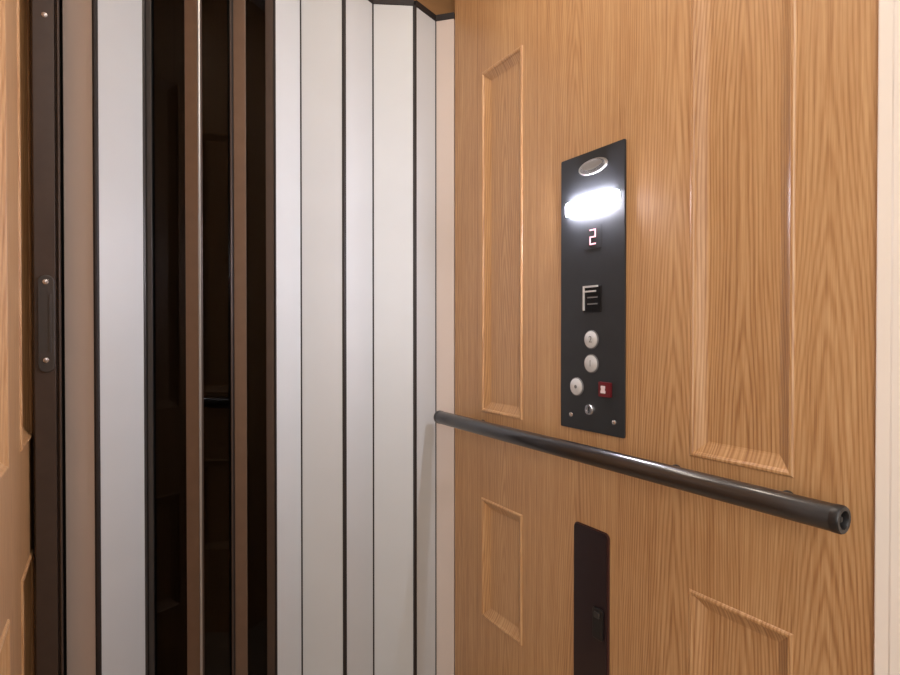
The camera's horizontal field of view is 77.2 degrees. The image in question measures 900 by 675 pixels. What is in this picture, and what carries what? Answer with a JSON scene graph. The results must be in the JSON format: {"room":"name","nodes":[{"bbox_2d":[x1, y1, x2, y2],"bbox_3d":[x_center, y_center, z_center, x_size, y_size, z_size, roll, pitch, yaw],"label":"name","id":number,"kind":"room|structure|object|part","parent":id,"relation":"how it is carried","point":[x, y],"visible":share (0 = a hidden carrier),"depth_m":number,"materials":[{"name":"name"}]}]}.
{"room":"elevator interior","nodes":[
{"label":"elevator interior","id":0,"kind":"room"},
{"bbox_2d":[0,0,34,674],"bbox_3d":[-0.632,-0.067,0.739,0.039,2.320,1.320,0,1,-31],"label":"wall","id":1,"kind":"structure","parent":0,"point":[16,388],"depth_m":1.01,"materials":[{"name":"brown wood"}]},
{"bbox_3d":[-0.673,-0.258,0.826,0.016,0.949,0.185,0,1,-31],"label":"moulded panel","id":2,"kind":"part","parent":1,"relation":"part of","materials":[{"name":"brown wood"}]},
{"bbox_3d":[-0.673,0.625,0.835,0.016,0.335,0.185,0,1,-31],"label":"moulded panel","id":3,"kind":"part","parent":1,"relation":"part of","materials":[{"name":"brown wood"}]},
{"bbox_3d":[-0.854,-0.261,1.124,0.016,0.949,0.183,0,1,-31],"label":"moulded panel","id":4,"kind":"part","parent":1,"relation":"part of","materials":[{"name":"brown wood"}]},
{"bbox_3d":[-0.854,0.622,1.133,0.016,0.335,0.183,0,1,-31],"label":"moulded panel","id":5,"kind":"part","parent":1,"relation":"part of","materials":[{"name":"brown wood"}]},
{"bbox_2d":[60,0,66,674],"bbox_3d":[-0.604,-0.077,1.762,2.000,2.320,0.040,0,1,-31],"label":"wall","id":6,"kind":"structure","parent":0,"point":[61,5],"depth_m":1.49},
{"bbox_2d":[414,0,454,14],"bbox_3d":[-0.500,-1.085,1.582,1.400,0.300,0.040,0,1,-31],"label":"wall header","id":7,"kind":"structure","parent":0,"point":[437,7],"depth_m":1.84,"materials":[{"name":"brown wood"}]},
{"bbox_2d":[455,0,878,674],"bbox_3d":[0.313,-0.072,1.248,0.039,2.320,1.096,0,1,-31],"label":"wall","id":8,"kind":"structure","parent":0,"point":[749,128],"depth_m":1.04,"materials":[{"name":"brown wood"}]},
{"bbox_2d":[62,0,454,674],"bbox_3d":[-0.424,0.051,1.490,0.988,2.056,0.084,0,1,-31],"label":"gate","id":9,"kind":"object","parent":8,"relation":"attached to","point":[259,195],"visible":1,"depth_m":1.43,"materials":[{"name":"plastic"}]},
{"bbox_3d":[-0.752,0.058,1.295,0.011,2.030,0.115,0,1,24],"label":"panel","id":10,"kind":"part","parent":9,"relation":"part of","materials":[{"name":"white laminate"}]},
{"bbox_3d":[-0.660,0.057,1.348,0.120,2.030,0.004,0,1,2],"label":"acrylic panel","id":11,"kind":"part","parent":9,"relation":"part of","materials":[{"name":"black plastic"}]},
{"bbox_3d":[-0.574,0.057,1.387,0.004,2.030,0.085,0,1,30],"label":"acrylic panel","id":12,"kind":"part","parent":9,"relation":"part of","materials":[{"name":"black plastic"}]},
{"bbox_3d":[-0.496,0.056,1.434,0.095,2.030,0.004,0,1,-5],"label":"acrylic panel","id":13,"kind":"part","parent":9,"relation":"part of","materials":[{"name":"black"}]},
{"bbox_3d":[-0.427,0.056,1.483,0.011,2.030,0.093,0,1,25],"label":"panel","id":14,"kind":"part","parent":9,"relation":"part of","materials":[{"name":"white laminate"}]},
{"bbox_3d":[-0.346,0.055,1.533,0.109,2.030,0.011,0,1,-3],"label":"panel","id":15,"kind":"part","parent":9,"relation":"part of","materials":[{"name":"white laminate"}]},
{"bbox_3d":[-0.258,0.055,1.587,0.011,2.030,0.113,0,1,32],"label":"panel","id":16,"kind":"part","parent":9,"relation":"part of","materials":[{"name":"white laminate"}]},
{"bbox_3d":[-0.164,0.054,1.644,0.114,2.030,0.011,0,1,-4],"label":"panel","id":17,"kind":"part","parent":9,"relation":"part of","materials":[{"name":"white laminate"}]},
{"bbox_3d":[-0.076,0.054,1.689,0.011,2.030,0.093,0,1,35],"label":"panel","id":18,"kind":"part","parent":9,"relation":"part of","materials":[{"name":"white laminate"}]},
{"bbox_3d":[0.140,0.618,1.516,0.016,0.335,0.183,0,1,-31],"label":"moulded panel","id":19,"kind":"part","parent":8,"relation":"part of","materials":[{"name":"brown wood"}]},
{"bbox_3d":[0.140,-0.265,1.508,0.016,0.949,0.183,0,1,-31],"label":"moulded panel","id":20,"kind":"part","parent":8,"relation":"part of","materials":[{"name":"brown wood"}]},
{"bbox_2d":[574,521,609,674],"bbox_3d":[0.303,0.616,1.226,0.015,0.408,0.104,0,1,-31],"label":"panel","id":21,"kind":"object","parent":8,"relation":"attached to","point":[591,545],"visible":1,"depth_m":1.22,"materials":[{"name":"black plastic"}]},
{"bbox_3d":[0.312,0.591,1.200,0.004,0.012,0.016,0,1,-31],"label":"latch knob","id":22,"kind":"part","parent":21,"relation":"part of","materials":[{"name":"black metal"}]},
{"bbox_2d":[561,139,625,437],"bbox_3d":[0.303,-0.099,1.219,0.014,0.607,0.187,0,1,-31],"label":"control panel","id":23,"kind":"object","parent":8,"relation":"attached to","point":[593,183],"visible":1,"depth_m":1.21,"materials":[{"name":"metal"}]},
{"bbox_2d":[585,404,594,414],"bbox_3d":[0.301,0.156,1.220,0.007,0.025,0.025,0,1,-31],"label":"switch","id":24,"kind":"object","parent":23,"relation":"attached to","point":[589,408],"depth_m":1.22,"materials":[{"name":"silver metal"}]},
{"bbox_2d":[583,285,601,312],"bbox_3d":[0.307,-0.083,1.214,0.003,0.058,0.052,0,1,-31],"label":"grille","id":25,"kind":"object","parent":23,"relation":"attached to","point":[592,294],"depth_m":1.21,"materials":[{"name":"black metal"}]},
{"bbox_2d":[434,410,850,534],"bbox_3d":[0.265,0.238,1.218,0.084,0.039,1.071,0,1,-31],"label":"handrail","id":26,"kind":"object","parent":8,"relation":"attached to","point":[835,518],"visible":1,"depth_m":0.94,"materials":[{"name":"black metal"}]},
{"bbox_3d":[0.485,0.623,0.949,0.016,0.335,0.182,0,1,-31],"label":"moulded panel","id":27,"kind":"part","parent":8,"relation":"part of","materials":[{"name":"brown wood"}]},
{"bbox_3d":[0.485,-0.260,0.941,0.016,0.949,0.182,0,1,-31],"label":"moulded panel","id":28,"kind":"part","parent":8,"relation":"part of","materials":[{"name":"brown wood"}]},
{"bbox_2d":[874,0,899,674],"bbox_3d":[0.646,-0.067,0.717,0.070,2.320,0.154,0,1,-31],"label":"trim","id":29,"kind":"structure","parent":8,"relation":"attached to","point":[887,431],"depth_m":0.75,"materials":[{"name":"beige paint"}]},
{"bbox_3d":[0.357,1.128,0.193,3.400,0.060,3.740,0,1,-31],"label":"floor","id":30,"kind":"structure","parent":0,"visible":0},
{"bbox_2d":[30,0,63,674],"bbox_3d":[-0.874,0.058,1.227,0.050,2.060,0.116,0,1,-31],"label":"post","id":31,"kind":"object","parent":30,"relation":"on","point":[45,102],"visible":1,"depth_m":1.19,"materials":[{"name":"brown metal"}]},
{"bbox_3d":[-0.846,-0.029,1.182,0.029,0.204,0.004,0,1,-31],"label":"latch plate","id":32,"kind":"part","parent":31,"relation":"part of","materials":[{"name":"black metal"}]}
]}

